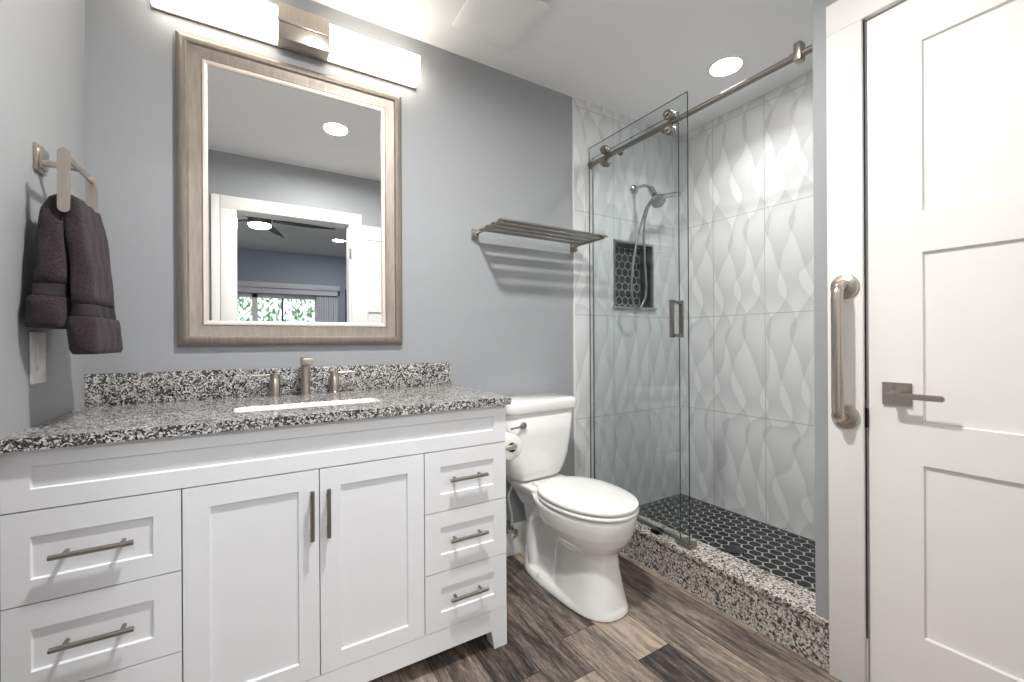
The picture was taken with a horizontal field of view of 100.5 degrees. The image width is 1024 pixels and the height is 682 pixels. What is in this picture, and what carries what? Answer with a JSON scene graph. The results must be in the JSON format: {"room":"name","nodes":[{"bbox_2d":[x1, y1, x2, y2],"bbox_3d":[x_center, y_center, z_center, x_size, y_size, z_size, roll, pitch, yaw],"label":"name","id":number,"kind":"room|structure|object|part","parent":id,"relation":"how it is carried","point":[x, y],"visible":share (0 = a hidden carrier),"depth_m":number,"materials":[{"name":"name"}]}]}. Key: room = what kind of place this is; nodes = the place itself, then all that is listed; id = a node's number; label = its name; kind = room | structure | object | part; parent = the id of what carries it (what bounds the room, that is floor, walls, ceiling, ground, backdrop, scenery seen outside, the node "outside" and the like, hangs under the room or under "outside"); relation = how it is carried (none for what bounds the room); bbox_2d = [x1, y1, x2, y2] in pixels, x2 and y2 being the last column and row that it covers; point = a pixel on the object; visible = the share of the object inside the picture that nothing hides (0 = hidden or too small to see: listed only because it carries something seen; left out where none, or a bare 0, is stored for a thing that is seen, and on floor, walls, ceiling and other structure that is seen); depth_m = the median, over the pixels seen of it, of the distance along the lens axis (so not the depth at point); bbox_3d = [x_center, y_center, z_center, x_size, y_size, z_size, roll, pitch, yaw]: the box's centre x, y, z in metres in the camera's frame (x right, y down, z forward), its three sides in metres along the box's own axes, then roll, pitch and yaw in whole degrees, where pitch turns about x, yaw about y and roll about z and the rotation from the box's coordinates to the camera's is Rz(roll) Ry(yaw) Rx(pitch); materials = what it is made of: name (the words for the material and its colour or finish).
{"room":"bathroom","nodes":[
{"label":"bathroom","id":0,"kind":"room"},
{"bbox_2d":[0,0,86,681],"bbox_3d":[-0.929,-0.107,0.533,0.120,2.490,2.080,0,0,-31],"label":"wall","id":1,"kind":"structure","parent":0,"point":[42,42],"depth_m":1.02,"materials":[{"name":"grey paint"}]},
{"bbox_2d":[29,332,45,384],"bbox_3d":[-1.158,0.041,1.043,0.012,0.125,0.078,0,0,-31],"label":"wall switch","id":2,"kind":"object","parent":1,"relation":"attached to","point":[37,340],"visible":1,"depth_m":1.03,"materials":[{"name":"white plastic"}]},
{"bbox_2d":[33,142,97,212],"bbox_3d":[-1.131,-0.393,1.067,0.087,0.182,0.206,0,0,-31],"label":"towel bar","id":3,"kind":"object","parent":1,"relation":"attached to","point":[65,163],"visible":0.89,"depth_m":1.03,"materials":[{"name":"silver metal"}]},
{"bbox_3d":[-1.168,-0.450,1.057,0.014,0.066,0.054,0,0,-31],"label":"mounting plate","id":4,"kind":"part","parent":3,"relation":"part of","materials":[{"name":"silver metal"}]},
{"bbox_3d":[-1.131,-0.439,1.067,0.060,0.013,0.014,0,0,-31],"label":"post","id":5,"kind":"part","parent":3,"relation":"part of","materials":[{"name":"silver metal"}]},
{"bbox_2d":[24,194,122,354],"bbox_3d":[-1.104,-0.160,1.083,0.135,0.384,0.242,0,0,-31],"label":"hand towel","id":6,"kind":"object","parent":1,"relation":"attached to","point":[72,290],"visible":0.94,"depth_m":1.01,"materials":[{"name":"grey fabric"}]},
{"bbox_2d":[85,0,680,522],"bbox_3d":[-0.157,-0.112,2.139,3.100,2.490,0.128,0,0,-31],"label":"wall","id":7,"kind":"structure","parent":0,"point":[482,144],"depth_m":2.07,"materials":[{"name":"grey paint"}]},
{"bbox_2d":[85,362,450,406],"bbox_3d":[-0.815,0.152,1.661,1.236,0.101,0.020,0,0,-31],"label":"backsplash","id":8,"kind":"structure","parent":7,"relation":"attached to","point":[138,387],"depth_m":1.54,"materials":[{"name":"stone"}]},
{"bbox_2d":[150,0,419,89],"bbox_3d":[-0.803,-1.182,1.636,0.916,0.128,0.084,0,0,-31],"label":"vanity light","id":9,"kind":"object","parent":7,"relation":"attached to","point":[284,26],"visible":1,"depth_m":1.61,"materials":[{"name":"white glass"}]},
{"bbox_3d":[-1.035,-1.180,1.496,0.368,0.108,0.062,0,0,-31],"label":"lamp shade","id":10,"kind":"part","parent":9,"relation":"part of","materials":[{"name":"white glass"}]},
{"bbox_3d":[-0.569,-1.183,1.777,0.366,0.108,0.062,0,0,-31],"label":"lamp shade","id":11,"kind":"part","parent":9,"relation":"part of","materials":[{"name":"white glass"}]},
{"bbox_2d":[175,30,402,345],"bbox_3d":[-0.815,-0.525,1.657,0.782,1.082,0.030,0,0,-31],"label":"wall mirror","id":12,"kind":"object","parent":7,"relation":"attached to","point":[289,176],"visible":1,"depth_m":1.62,"materials":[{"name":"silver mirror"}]},
{"bbox_2d":[207,65,381,322],"bbox_3d":[-0.819,-0.525,1.664,0.610,0.910,0.010,0,0,-31],"label":"mirror glass","id":13,"kind":"object","parent":12,"relation":"attached to","point":[294,170],"depth_m":1.64,"materials":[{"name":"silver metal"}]},
{"bbox_2d":[506,479,517,537],"bbox_3d":[-0.004,0.804,2.084,0.068,0.324,0.104,0,0,-31],"label":"shutoff valve","id":14,"kind":"object","parent":7,"relation":"attached to","point":[509,525],"visible":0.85,"depth_m":2.06,"materials":[{"name":"silver metal"}]},
{"bbox_3d":[0.011,0.932,2.061,0.044,0.044,0.018,0,0,-31],"label":"valve handle","id":15,"kind":"part","parent":14,"relation":"part of","materials":[{"name":"silver metal"}]},
{"bbox_2d":[506,520,525,556],"bbox_3d":[0.026,1.004,2.172,0.756,0.155,0.014,0,0,-31],"label":"baseboard","id":16,"kind":"structure","parent":7,"relation":"attached to","point":[516,545],"depth_m":2.17,"materials":[{"name":"white paint"}]},
{"bbox_2d":[471,218,607,252],"bbox_3d":[0.147,-0.516,2.097,0.642,0.050,0.274,0,0,-31],"label":"towel shelf","id":17,"kind":"object","parent":7,"relation":"attached to","point":[498,226],"visible":1,"depth_m":2.04,"materials":[{"name":"silver metal"}]},
{"bbox_2d":[572,96,575,475],"bbox_3d":[0.346,-0.140,2.370,0.006,2.440,0.010,0,0,-31],"label":"trim","id":18,"kind":"structure","parent":7,"relation":"attached to","point":[573,96],"depth_m":2.37,"materials":[{"name":"white paint"}]},
{"bbox_2d":[613,239,653,307],"bbox_3d":[0.722,-0.406,2.655,0.344,0.397,0.112,0,0,-31],"label":"shower niche","id":19,"kind":"object","parent":7,"relation":"attached to","point":[622,256],"depth_m":2.71,"materials":[{"name":"grey tile"}]},
{"bbox_2d":[613,306,656,309],"bbox_3d":[0.732,-0.201,2.649,0.370,0.014,0.112,0,0,-31],"label":"niche shelf","id":20,"kind":"object","parent":7,"relation":"attached to","point":[614,307],"visible":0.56,"depth_m":2.57,"materials":[{"name":"stone"}]},
{"bbox_2d":[630,184,680,309],"bbox_3d":[0.856,-0.572,2.523,0.323,0.772,0.188,0,0,6],"label":"shower","id":21,"kind":"object","parent":7,"relation":"attached to","point":[657,200],"visible":0.99,"depth_m":2.50,"materials":[{"name":"silver metal"}]},
{"bbox_3d":[0.790,-0.904,2.544,0.064,0.108,0.157,0,0,-31],"label":"shower arm","id":22,"kind":"part","parent":21,"relation":"part of","materials":[{"name":"silver metal"}]},
{"bbox_2d":[312,0,812,135],"bbox_3d":[0.349,-1.390,1.307,3.120,0.060,2.080,0,0,-31],"label":"ceiling","id":23,"kind":"structure","parent":0,"point":[629,58],"depth_m":1.96,"materials":[{"name":"white paint"}]},
{"bbox_2d":[452,0,548,50],"bbox_3d":[-0.052,-1.343,1.760,0.304,0.028,0.312,0,0,-31],"label":"exhaust fan cover","id":24,"kind":"object","parent":23,"relation":"attached to","point":[504,24],"visible":1,"depth_m":1.76,"materials":[{"name":"white plastic"}]},
{"bbox_2d":[707,55,744,77],"bbox_3d":[1.063,-1.363,2.117,0.172,0.002,0.172,0,0,-31],"label":"recessed light","id":25,"kind":"object","parent":23,"relation":"in","point":[722,67],"visible":1,"depth_m":2.11,"materials":[{"name":"white plastic"}]},
{"bbox_2d":[368,551,841,681],"bbox_3d":[-0.042,1.107,1.065,2.176,0.050,2.080,0,0,-31],"label":"floor","id":26,"kind":"structure","parent":0,"point":[667,633],"depth_m":1.50,"materials":[{"name":"brown wood"}]},
{"bbox_2d":[0,405,506,681],"bbox_3d":[-0.675,0.657,1.423,1.224,0.856,0.567,0,0,-31],"label":"vanity cabinet","id":27,"kind":"object","parent":26,"relation":"on","point":[368,549],"visible":0.98,"depth_m":1.13,"materials":[{"name":"white paint"}]},
{"bbox_3d":[-0.936,0.663,0.954,0.139,0.012,0.034,0,0,-31],"label":"handle","id":28,"kind":"part","parent":27,"relation":"part of","materials":[{"name":"silver metal"}]},
{"bbox_3d":[-0.938,0.464,0.954,0.139,0.012,0.034,0,0,-31],"label":"handle","id":29,"kind":"part","parent":27,"relation":"part of","materials":[{"name":"silver metal"}]},
{"bbox_3d":[-0.946,0.464,0.975,0.300,0.196,0.019,0,0,-31],"label":"drawer","id":30,"kind":"part","parent":27,"relation":"part of","materials":[{"name":"white paint"}]},
{"bbox_3d":[-0.945,0.663,0.975,0.300,0.195,0.019,0,0,-31],"label":"drawer","id":31,"kind":"part","parent":27,"relation":"part of","materials":[{"name":"white paint"}]},
{"bbox_3d":[-0.944,0.856,0.975,0.300,0.186,0.019,0,0,-31],"label":"drawer","id":32,"kind":"part","parent":27,"relation":"part of","materials":[{"name":"white paint"}]},
{"bbox_3d":[-0.682,0.656,1.134,0.307,0.583,0.019,0,0,-31],"label":"door","id":33,"kind":"part","parent":27,"relation":"part of","materials":[{"name":"white paint"}]},
{"bbox_3d":[-0.551,0.295,1.213,1.224,0.130,0.019,0,0,-31],"label":"panel","id":34,"kind":"part","parent":27,"relation":"part of","materials":[{"name":"white paint"}]},
{"bbox_2d":[0,362,510,452],"bbox_3d":[-0.676,0.165,1.431,1.236,0.128,0.559,0,0,-31],"label":"countertop","id":35,"kind":"structure","parent":27,"relation":"on","point":[119,407],"depth_m":1.38,"materials":[{"name":"stone"}]},
{"bbox_2d":[251,357,354,396],"bbox_3d":[-0.768,0.132,1.591,0.356,0.142,0.116,0,0,-31],"label":"faucet","id":36,"kind":"object","parent":35,"relation":"on","point":[275,382],"visible":1,"depth_m":1.60,"materials":[{"name":"silver metal"}]},
{"bbox_3d":[-0.897,0.162,1.556,0.098,0.083,0.043,0,0,-31],"label":"handle","id":37,"kind":"part","parent":36,"relation":"part of","materials":[{"name":"silver metal"}]},
{"bbox_3d":[-0.767,0.132,1.588,0.042,0.142,0.111,0,0,-31],"label":"spout","id":38,"kind":"part","parent":36,"relation":"part of","materials":[{"name":"silver metal"}]},
{"bbox_3d":[-0.676,0.161,1.689,0.098,0.083,0.043,0,0,-31],"label":"handle","id":39,"kind":"part","parent":36,"relation":"part of","materials":[{"name":"silver metal"}]},
{"bbox_2d":[233,398,379,411],"bbox_3d":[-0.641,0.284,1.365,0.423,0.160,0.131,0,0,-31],"label":"undermount sink","id":40,"kind":"object","parent":35,"relation":"in","point":[364,400],"visible":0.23,"depth_m":1.41,"materials":[{"name":"white ceramic"}]},
{"bbox_3d":[-0.555,0.484,1.182,0.012,0.138,0.030,0,0,-31],"label":"handle","id":41,"kind":"part","parent":27,"relation":"part of","materials":[{"name":"silver metal"}]},
{"bbox_3d":[-0.519,0.485,1.204,0.012,0.136,0.030,0,0,-31],"label":"handle","id":42,"kind":"part","parent":27,"relation":"part of","materials":[{"name":"silver metal"}]},
{"bbox_3d":[-0.417,0.654,1.293,0.305,0.583,0.019,0,0,-31],"label":"door","id":43,"kind":"part","parent":27,"relation":"part of","materials":[{"name":"white paint"}]},
{"bbox_3d":[-0.156,0.460,1.451,0.301,0.196,0.019,0,0,-31],"label":"drawer","id":44,"kind":"part","parent":27,"relation":"part of","materials":[{"name":"white paint"}]},
{"bbox_3d":[-0.155,0.658,1.451,0.301,0.195,0.019,0,0,-31],"label":"drawer","id":45,"kind":"part","parent":27,"relation":"part of","materials":[{"name":"white paint"}]},
{"bbox_3d":[-0.154,0.852,1.451,0.301,0.186,0.019,0,0,-31],"label":"drawer","id":46,"kind":"part","parent":27,"relation":"part of","materials":[{"name":"white paint"}]},
{"bbox_3d":[-0.146,0.456,1.431,0.136,0.012,0.034,0,0,-31],"label":"handle","id":47,"kind":"part","parent":27,"relation":"part of","materials":[{"name":"silver metal"}]},
{"bbox_3d":[-0.144,0.848,1.431,0.136,0.012,0.034,0,0,-31],"label":"handle","id":48,"kind":"part","parent":27,"relation":"part of","materials":[{"name":"silver metal"}]},
{"bbox_3d":[-0.145,0.654,1.431,0.136,0.012,0.034,0,0,-31],"label":"handle","id":49,"kind":"part","parent":27,"relation":"part of","materials":[{"name":"silver metal"}]},
{"bbox_2d":[506,443,516,450],"bbox_3d":[-0.056,0.418,1.704,0.130,0.048,0.164,0,0,-31],"label":"toilet paper holder","id":50,"kind":"object","parent":27,"relation":"attached to","point":[512,446],"visible":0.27,"depth_m":1.66,"materials":[{"name":"silver metal"}]},
{"bbox_2d":[505,432,521,459],"bbox_3d":[-0.025,0.427,1.748,0.100,0.100,0.102,0,0,-31],"label":"toilet paper roll","id":51,"kind":"object","parent":50,"relation":"hanging from","point":[510,438],"visible":0.35,"depth_m":1.71,"materials":[{"name":"white paper"}]},
{"bbox_2d":[506,393,638,622],"bbox_3d":[0.238,0.677,1.885,0.410,0.806,0.690,0,0,-34],"label":"toilet","id":52,"kind":"object","parent":26,"relation":"on","point":[577,528],"visible":1,"depth_m":1.79,"materials":[{"name":"white ceramic"}]},
{"bbox_3d":[0.031,0.384,1.905,0.094,0.032,0.019,0,0,-44],"label":"flush lever","id":53,"kind":"part","parent":52,"relation":"part of","materials":[{"name":"silver metal"}]},
{"bbox_3d":[0.105,0.497,2.081,0.386,0.328,0.192,0,0,-34],"label":"tank","id":54,"kind":"part","parent":52,"relation":"part of","materials":[{"name":"white ceramic"}]},
{"bbox_3d":[0.104,0.304,2.080,0.410,0.058,0.217,0,0,-34],"label":"tank lid","id":55,"kind":"part","parent":52,"relation":"part of","materials":[{"name":"white ceramic"}]},
{"bbox_3d":[0.254,0.871,1.893,0.340,0.418,0.678,0,0,-34],"label":"bowl","id":56,"kind":"part","parent":52,"relation":"part of","materials":[{"name":"white ceramic"}]},
{"bbox_3d":[0.314,0.671,1.802,0.346,0.015,0.468,0,0,-34],"label":"seat","id":57,"kind":"part","parent":52,"relation":"part of","materials":[{"name":"white plastic"}]},
{"bbox_3d":[0.313,0.647,1.802,0.346,0.022,0.470,0,0,-34],"label":"seat lid","id":58,"kind":"part","parent":52,"relation":"part of","materials":[{"name":"white plastic"}]},
{"bbox_2d":[620,514,828,671],"bbox_3d":[0.778,0.994,1.926,0.141,0.168,1.196,0,0,-31],"label":"shower curb","id":59,"kind":"object","parent":26,"relation":"on","point":[782,610],"visible":0.66,"depth_m":1.65,"materials":[{"name":"stone"}]},
{"bbox_2d":[592,112,681,539],"bbox_3d":[0.617,-0.068,2.193,0.018,1.957,0.576,0,0,-31],"label":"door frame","id":60,"kind":"structure","parent":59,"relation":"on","point":[638,518],"depth_m":2.12,"materials":[{"name":"clear glass"}]},
{"bbox_2d":[650,527,663,534],"bbox_3d":[0.691,0.902,2.023,0.045,0.016,0.045,0,0,-31],"label":"guide","id":61,"kind":"object","parent":59,"relation":"on","point":[652,530],"visible":0.88,"depth_m":2.01,"materials":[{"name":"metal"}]},
{"bbox_2d":[676,538,697,549],"bbox_3d":[0.779,0.902,1.895,0.063,0.016,0.065,0,0,-31],"label":"guide","id":62,"kind":"object","parent":59,"relation":"on","point":[693,544],"visible":1,"depth_m":1.88,"materials":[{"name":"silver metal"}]},
{"bbox_2d":[638,494,815,592],"bbox_3d":[1.119,1.045,2.155,0.710,0.060,1.155,0,0,-31],"label":"floor","id":63,"kind":"structure","parent":0,"point":[786,555],"depth_m":2.21,"materials":[{"name":"grey tile"}]},
{"bbox_2d":[723,544,744,553],"bbox_3d":[1.080,1.013,2.074,0.078,0.003,0.078,0,0,14],"label":"floor drain","id":64,"kind":"object","parent":63,"relation":"on","point":[729,548],"visible":1,"depth_m":2.06,"materials":[{"name":"metal"}]},
{"bbox_2d":[679,71,814,540],"bbox_3d":[1.460,-0.121,2.362,0.100,2.490,1.413,0,0,-31],"label":"wall","id":65,"kind":"structure","parent":0,"point":[750,166],"depth_m":2.42,"materials":[{"name":"tile"}]},
{"bbox_2d":[812,0,868,638],"bbox_3d":[1.440,-0.121,1.597,0.925,2.490,0.142,0,0,-31],"label":"wall","id":66,"kind":"structure","parent":0,"point":[818,6],"depth_m":1.40,"materials":[{"name":"grey paint"}]},
{"bbox_2d":[588,40,812,168],"bbox_3d":[0.749,-1.012,1.937,0.058,0.066,1.154,0,0,-31],"label":"rail","id":67,"kind":"object","parent":66,"relation":"attached to","point":[799,53],"visible":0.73,"depth_m":1.72,"materials":[{"name":"silver metal"}]},
{"bbox_2d":[589,91,689,545],"bbox_3d":[0.607,-0.098,2.134,0.076,1.984,0.640,0,0,-31],"label":"door","id":68,"kind":"structure","parent":67,"relation":"hanging from","point":[669,129],"depth_m":1.93,"materials":[{"name":"clear glass"}]},
{"bbox_3d":[0.740,-0.100,1.913,0.076,0.169,0.020,0,0,-31],"label":"door pull","id":69,"kind":"part","parent":68,"relation":"part of","materials":[{"name":"silver metal"}]},
{"bbox_3d":[1.296,-0.120,1.055,0.120,2.490,0.677,0,0,-31],"label":"wall","id":70,"kind":"structure","parent":0,"visible":0},
{"bbox_2d":[830,274,860,428],"bbox_3d":[1.013,0.034,1.313,0.072,0.483,0.077,0,0,-31],"label":"grab bar","id":71,"kind":"object","parent":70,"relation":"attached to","point":[845,286],"visible":1,"depth_m":1.30,"materials":[{"name":"silver metal"}]},
{"bbox_2d":[826,0,905,681],"bbox_3d":[1.228,-0.001,1.136,0.114,2.153,0.624,0,0,-31],"label":"trim","id":72,"kind":"structure","parent":70,"relation":"attached to","point":[849,647],"depth_m":1.32,"materials":[{"name":"white paint"}]},
{"bbox_2d":[865,0,1023,681],"bbox_3d":[1.195,0.046,1.098,0.093,2.043,0.466,0,0,-31],"label":"door","id":73,"kind":"structure","parent":70,"relation":"in","point":[944,417],"depth_m":1.16,"materials":[{"name":"white paint"}]},
{"bbox_3d":[1.082,0.234,1.298,0.008,0.059,0.006,0,0,-31],"label":"strike plate","id":74,"kind":"part","parent":73,"relation":"part of","materials":[{"name":"metal"}]},
{"bbox_3d":[1.119,0.154,1.192,0.058,0.066,0.145,0,0,-31],"label":"handle","id":75,"kind":"part","parent":73,"relation":"part of","materials":[{"name":"silver metal"}]}
]}

